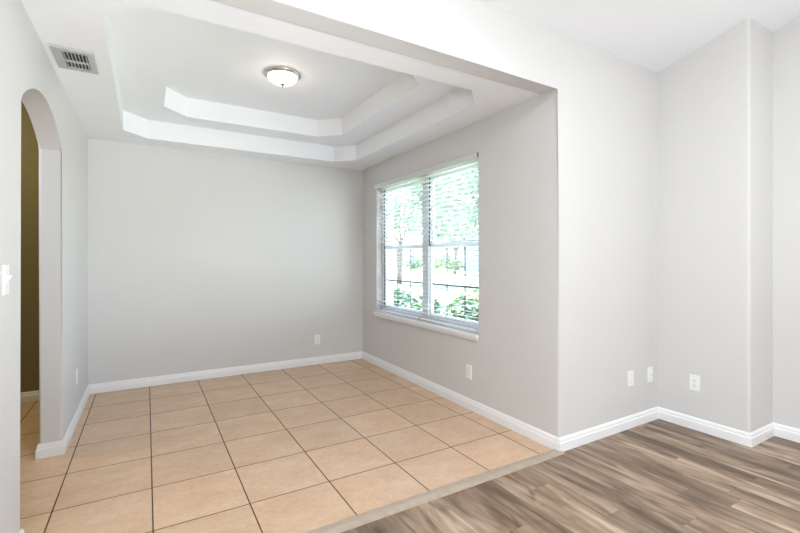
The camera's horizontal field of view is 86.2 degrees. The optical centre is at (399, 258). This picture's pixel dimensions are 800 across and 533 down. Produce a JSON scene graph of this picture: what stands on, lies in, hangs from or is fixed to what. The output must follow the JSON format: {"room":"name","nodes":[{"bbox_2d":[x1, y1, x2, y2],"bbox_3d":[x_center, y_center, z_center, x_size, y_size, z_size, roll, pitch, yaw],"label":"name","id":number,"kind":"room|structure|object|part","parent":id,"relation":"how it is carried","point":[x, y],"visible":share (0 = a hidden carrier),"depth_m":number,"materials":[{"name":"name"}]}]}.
{"room":"empty living room","nodes":[
{"label":"empty living room","id":0,"kind":"room"},
{"bbox_2d":[0,0,87,532],"bbox_3d":[-0.940,-0.753,0.528,0.118,4.086,8.168,0,0,-31],"label":"wall","id":1,"kind":"structure","parent":0,"point":[28,75],"depth_m":2.76,"materials":[{"name":"paint"}]},
{"bbox_2d":[3,265,12,294],"bbox_3d":[-1.548,0.082,1.690,0.022,0.118,0.072,0,0,-31],"label":"light switch","id":2,"kind":"object","parent":1,"relation":"attached to","point":[6,277],"visible":1,"depth_m":1.68,"materials":[{"name":"white plastic"}]},
{"bbox_3d":[-1.554,0.082,1.686,0.006,0.118,0.072,0,0,-31],"label":"plate","id":3,"kind":"part","parent":2,"relation":"part of","materials":[{"name":"white plastic"}]},
{"bbox_2d":[35,440,64,459],"bbox_3d":[-2.280,1.243,2.787,0.149,0.092,0.015,0,0,-31],"label":"baseboard","id":4,"kind":"structure","parent":1,"relation":"attached to","point":[56,448],"depth_m":2.78,"materials":[{"name":"white wood"}]},
{"bbox_2d":[63,385,89,452],"bbox_3d":[-2.592,1.243,3.444,0.015,0.092,1.465,0,0,-31],"label":"baseboard","id":5,"kind":"structure","parent":1,"relation":"attached to","point":[68,435],"depth_m":3.29,"materials":[{"name":"white wood"}]},
{"bbox_2d":[76,368,77,384],"bbox_3d":[-2.578,0.940,3.412,0.008,0.118,0.072,0,0,-31],"label":"wall outlet","id":6,"kind":"object","parent":1,"relation":"attached to","point":[77,368],"visible":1,"depth_m":3.40,"materials":[{"name":"white plastic"}]},
{"bbox_2d":[20,100,362,392],"bbox_3d":[-2.412,-0.235,4.497,4.840,3.050,0.160,0,0,-31],"label":"wall","id":7,"kind":"structure","parent":0,"point":[198,260],"depth_m":4.58,"materials":[{"name":"paint"}]},
{"bbox_2d":[20,390,38,402],"bbox_3d":[-3.744,1.243,3.618,1.552,0.092,0.015,0,0,-31],"label":"baseboard","id":8,"kind":"structure","parent":7,"relation":"attached to","point":[30,396],"depth_m":3.85,"materials":[{"name":"white wood"}]},
{"bbox_2d":[89,351,361,393],"bbox_3d":[-1.726,1.243,4.801,2.891,0.092,0.015,0,0,-31],"label":"baseboard","id":9,"kind":"structure","parent":7,"relation":"attached to","point":[231,371],"depth_m":4.63,"materials":[{"name":"white wood"}]},
{"bbox_2d":[314,335,319,344],"bbox_3d":[-1.013,0.988,5.229,0.072,0.118,0.008,0,0,-31],"label":"wall outlet","id":10,"kind":"object","parent":7,"relation":"attached to","point":[316,337],"visible":1,"depth_m":5.22,"materials":[{"name":"white plastic"}]},
{"bbox_2d":[21,0,540,169],"bbox_3d":[-0.976,-1.329,3.538,2.892,0.357,2.955,0,0,-31],"label":"ceiling","id":11,"kind":"structure","parent":0,"point":[177,74],"depth_m":3.41,"materials":[{"name":"paint"}]},
{"bbox_2d":[48,44,98,74],"bbox_3d":[-1.872,-1.143,2.463,0.198,0.014,0.310,0,0,-31],"label":"ceiling vent","id":12,"kind":"object","parent":11,"relation":"in","point":[65,57],"visible":1,"depth_m":2.44,"materials":[{"name":"grey metal"}]},
{"bbox_2d":[264,66,300,86],"bbox_3d":[-0.957,-1.455,3.484,0.295,0.103,0.295,0,0,-31],"label":"ceiling light","id":13,"kind":"object","parent":11,"relation":"attached to","point":[278,75],"visible":1,"depth_m":3.41,"materials":[{"name":"white glass"}]},
{"bbox_3d":[-0.957,-1.456,3.484,0.231,0.061,0.231,0,0,-31],"label":"lamp shade","id":14,"kind":"part","parent":13,"relation":"part of","materials":[{"name":"white glass"}]},
{"bbox_2d":[20,359,799,532],"bbox_3d":[0.347,1.340,1.327,6.350,0.100,8.428,0,0,-31],"label":"floor","id":15,"kind":"structure","parent":0,"point":[303,449],"depth_m":2.62,"materials":[{"name":"beige tile"}]},
{"bbox_2d":[305,449,564,532],"bbox_3d":[-0.158,1.283,2.128,2.859,0.012,0.078,0,0,-31],"label":"trim","id":16,"kind":"structure","parent":15,"relation":"on","point":[341,526],"depth_m":2.31,"materials":[{"name":"beige wood"}]},
{"bbox_2d":[211,0,657,437],"bbox_3d":[0.313,-0.120,2.500,4.050,2.820,0.150,0,0,-31],"label":"wall","id":17,"kind":"structure","parent":0,"point":[599,108],"depth_m":2.97,"materials":[{"name":"paint"}]},
{"bbox_2d":[559,407,658,451],"bbox_3d":[1.576,1.243,3.153,1.210,0.092,0.015,0,0,-31],"label":"baseboard","id":18,"kind":"structure","parent":17,"relation":"attached to","point":[571,441],"depth_m":3.10,"materials":[{"name":"white wood"}]},
{"bbox_2d":[628,370,633,386],"bbox_3d":[1.768,0.915,3.271,0.072,0.118,0.007,0,0,-31],"label":"wall plate","id":19,"kind":"object","parent":17,"relation":"attached to","point":[630,373],"visible":1,"depth_m":3.27,"materials":[{"name":"white plastic"}]},
{"bbox_2d":[647,367,652,382],"bbox_3d":[1.998,0.922,3.403,0.072,0.118,0.014,0,0,-31],"label":"wall plate","id":20,"kind":"object","parent":17,"relation":"attached to","point":[649,369],"visible":1,"depth_m":3.40,"materials":[{"name":"white plastic"}]},
{"bbox_2d":[363,95,540,429],"bbox_3d":[0.350,-0.155,4.326,0.263,2.890,2.953,0,0,-31],"label":"wall","id":21,"kind":"structure","parent":0,"point":[505,359],"depth_m":3.42,"materials":[{"name":"paint"}]},
{"bbox_2d":[374,160,477,340],"bbox_3d":[0.235,-0.102,4.411,0.183,1.582,1.875,0,0,-31],"label":"window","id":22,"kind":"structure","parent":21,"relation":"in","point":[425,264],"depth_m":4.38,"materials":[{"name":"white plastic"}]},
{"bbox_3d":[0.041,0.217,4.837,0.027,0.745,0.847,0,0,-31],"label":"sash","id":23,"kind":"part","parent":22,"relation":"part of","materials":[{"name":"clear glass"}]},
{"bbox_3d":[0.062,-0.485,4.849,0.021,0.730,0.847,0,0,-31],"label":"sash","id":24,"kind":"part","parent":22,"relation":"part of","materials":[{"name":"clear glass"}]},
{"bbox_2d":[374,152,477,332],"bbox_3d":[0.206,-0.138,4.403,0.088,1.538,1.886,0,0,-31],"label":"window blind","id":25,"kind":"object","parent":22,"relation":"attached to","point":[472,157],"visible":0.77,"depth_m":4.21,"materials":[{"name":"white plastic"}]},
{"bbox_3d":[0.225,0.622,4.403,0.048,0.018,1.861,0,0,-31],"label":"rail","id":26,"kind":"part","parent":25,"relation":"part of","materials":[{"name":"white plastic"}]},
{"bbox_3d":[0.628,-0.121,3.723,0.054,1.473,0.002,0,0,-31],"label":"ladder cord","id":27,"kind":"part","parent":25,"relation":"part of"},
{"bbox_3d":[0.207,0.650,4.394,0.116,0.029,1.873,0,0,-31],"label":"sill","id":28,"kind":"part","parent":22,"relation":"part of","materials":[{"name":"white wood"}]},
{"bbox_3d":[0.523,0.217,4.025,0.027,0.745,0.820,0,0,-31],"label":"sash","id":29,"kind":"part","parent":22,"relation":"part of","materials":[{"name":"clear glass"}]},
{"bbox_3d":[0.543,-0.485,4.037,0.021,0.730,0.820,0,0,-31],"label":"sash","id":30,"kind":"part","parent":22,"relation":"part of","materials":[{"name":"clear glass"}]},
{"bbox_2d":[362,351,559,450],"bbox_3d":[0.287,1.243,4.191,0.015,0.092,3.118,0,0,-30],"label":"baseboard","id":31,"kind":"structure","parent":21,"relation":"attached to","point":[535,434],"depth_m":3.58,"materials":[{"name":"white wood"}]},
{"bbox_2d":[466,364,471,379],"bbox_3d":[0.592,0.972,3.671,0.008,0.118,0.072,0,0,-31],"label":"wall outlet","id":32,"kind":"object","parent":21,"relation":"attached to","point":[468,367],"visible":1,"depth_m":3.67,"materials":[{"name":"white plastic"}]},
{"bbox_2d":[478,0,799,72],"bbox_3d":[1.737,-2.217,0.504,4.698,1.519,5.635,0,0,-31],"label":"ceiling","id":33,"kind":"structure","parent":0,"point":[653,35],"depth_m":2.87,"materials":[{"name":"paint"}]},
{"bbox_2d":[658,17,799,432],"bbox_3d":[3.575,-0.753,1.490,0.530,4.086,5.215,0,0,-31],"label":"wall","id":34,"kind":"structure","parent":0,"point":[729,109],"depth_m":3.10,"materials":[{"name":"paint"}]},
{"bbox_2d":[689,374,699,391],"bbox_3d":[2.229,0.938,3.232,0.008,0.118,0.072,0,0,-31],"label":"wall outlet","id":35,"kind":"object","parent":34,"relation":"attached to","point":[694,380],"visible":1,"depth_m":3.23,"materials":[{"name":"white plastic"}]},
{"bbox_2d":[658,407,750,446],"bbox_3d":[2.247,1.243,3.193,0.015,0.092,0.630,0,0,-31],"label":"baseboard","id":36,"kind":"structure","parent":34,"relation":"attached to","point":[714,429],"depth_m":3.15,"materials":[{"name":"white wood"}]},
{"bbox_2d":[750,422,773,447],"bbox_3d":[2.567,1.243,3.026,0.395,0.092,0.015,0,0,-31],"label":"baseboard","id":37,"kind":"structure","parent":34,"relation":"attached to","point":[760,435],"depth_m":3.01,"materials":[{"name":"white wood"}]},
{"bbox_2d":[773,422,799,442],"bbox_3d":[3.862,1.243,1.216,0.015,0.092,4.449,0,0,-31],"label":"baseboard","id":38,"kind":"structure","parent":34,"relation":"attached to","point":[782,431],"depth_m":3.05,"materials":[{"name":"white wood"}]},
{"label":"outside","id":39,"kind":"structure","parent":0,"visible":0},
{"bbox_2d":[393,269,477,309],"bbox_3d":[36.625,1.590,68.242,127.360,0.200,200.000,0,0,-31],"label":"lawn","id":40,"kind":"structure","parent":39,"point":[468,273],"depth_m":23.10,"materials":[{"name":"white"}]},
{"bbox_2d":[393,286,412,306],"bbox_3d":[-0.088,0.984,7.287,0.870,1.020,0.931,0,0,-31],"label":"shrub","id":41,"kind":"object","parent":40,"relation":"on","point":[404,294],"visible":0.17,"depth_m":7.15,"materials":[{"name":"green plant"}]},
{"bbox_2d":[402,259,421,269],"bbox_3d":[1.781,0.706,55.624,3.075,1.586,3.375,0,0,-31],"label":"shrub","id":42,"kind":"object","parent":40,"relation":"on","point":[416,267],"visible":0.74,"depth_m":55.10,"materials":[{"name":"green plant"}]},
{"bbox_2d":[401,293,445,314],"bbox_3d":[0.352,1.002,6.450,0.893,0.985,0.929,0,0,-31],"label":"shrub","id":43,"kind":"object","parent":40,"relation":"on","point":[418,300],"visible":0.13,"depth_m":6.38,"materials":[{"name":"green plant"}]},
{"bbox_2d":[393,175,461,283],"bbox_3d":[-0.034,-2.492,25.457,7.848,7.979,5.147,0,0,13],"label":"tree","id":44,"kind":"object","parent":40,"relation":"on","point":[419,198],"visible":0.09,"depth_m":25.32,"materials":[{"name":"green plant"}]},
{"bbox_3d":[-0.034,-3.927,25.458,7.848,5.110,5.147,0,0,13],"label":"crown","id":45,"kind":"part","parent":44,"relation":"part of","materials":[{"name":"green plant"}]},
{"bbox_2d":[419,257,442,268],"bbox_3d":[3.904,0.579,51.084,3.099,1.838,3.333,0,0,-31],"label":"shrub","id":46,"kind":"object","parent":40,"relation":"on","point":[435,258],"visible":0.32,"depth_m":50.68,"materials":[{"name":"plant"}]},
{"bbox_2d":[393,233,477,270],"bbox_3d":[7.166,-1.210,62.391,11.200,5.400,19.200,0,0,-31],"label":"house","id":47,"kind":"structure","parent":40,"relation":"on","point":[470,264],"depth_m":55.29,"materials":[{"name":"paint"}]},
{"bbox_3d":[5.870,-0.160,54.645,0.014,1.300,2.200,0,0,-31],"label":"pane","id":48,"kind":"part","parent":47,"relation":"part of","materials":[{"name":"clear glass"}]},
{"bbox_2d":[407,182,477,273],"bbox_3d":[5.526,-3.133,41.517,10.792,9.261,6.547,0,0,24],"label":"tree","id":49,"kind":"object","parent":40,"relation":"on","point":[461,213],"visible":0.13,"depth_m":41.28,"materials":[{"name":"green plant"}]},
{"bbox_3d":[5.526,-4.425,41.517,10.792,6.677,6.547,0,0,24],"label":"crown","id":50,"kind":"part","parent":49,"relation":"part of","materials":[{"name":"green plant"}]},
{"bbox_2d":[413,169,477,234],"bbox_3d":[2.576,-1.461,14.347,5.306,5.919,3.490,0,0,29],"label":"tree","id":51,"kind":"object","parent":40,"relation":"on","point":[476,170],"visible":0.17,"depth_m":14.17,"materials":[{"name":"green plant"}]},
{"bbox_2d":[440,259,463,271],"bbox_3d":[5.812,0.728,46.983,3.085,1.543,3.240,0,0,-31],"label":"shrub","id":52,"kind":"object","parent":40,"relation":"on","point":[449,262],"visible":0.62,"depth_m":46.54,"materials":[{"name":"green plant"}]},
{"bbox_2d":[438,293,477,320],"bbox_3d":[0.865,0.983,5.663,0.861,1.023,0.926,0,0,-31],"label":"shrub","id":53,"kind":"object","parent":40,"relation":"on","point":[459,298],"visible":0.2,"depth_m":5.50,"materials":[{"name":"green plant"}]},
{"bbox_2d":[469,289,477,301],"bbox_3d":[1.510,0.936,7.049,0.910,1.116,0.965,0,0,-31],"label":"shrub","id":54,"kind":"object","parent":40,"relation":"on","point":[476,290],"visible":0.02,"depth_m":7.07,"materials":[{"name":"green plant"}]},
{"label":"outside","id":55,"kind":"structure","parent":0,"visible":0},
{"bbox_2d":[393,272,477,286],"bbox_3d":[-3.426,1.532,44.478,9.500,0.115,200.000,0,0,-31],"label":"road","id":56,"kind":"structure","parent":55,"point":[439,278],"depth_m":32.23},
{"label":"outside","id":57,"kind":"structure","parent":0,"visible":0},
{"bbox_2d":[393,285,476,297],"bbox_3d":[-10.779,1.530,40.115,1.600,0.120,200.000,0,0,-31],"label":"sidewalk","id":58,"kind":"structure","parent":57,"point":[415,289],"depth_m":19.29,"materials":[{"name":"concrete"}]}
]}

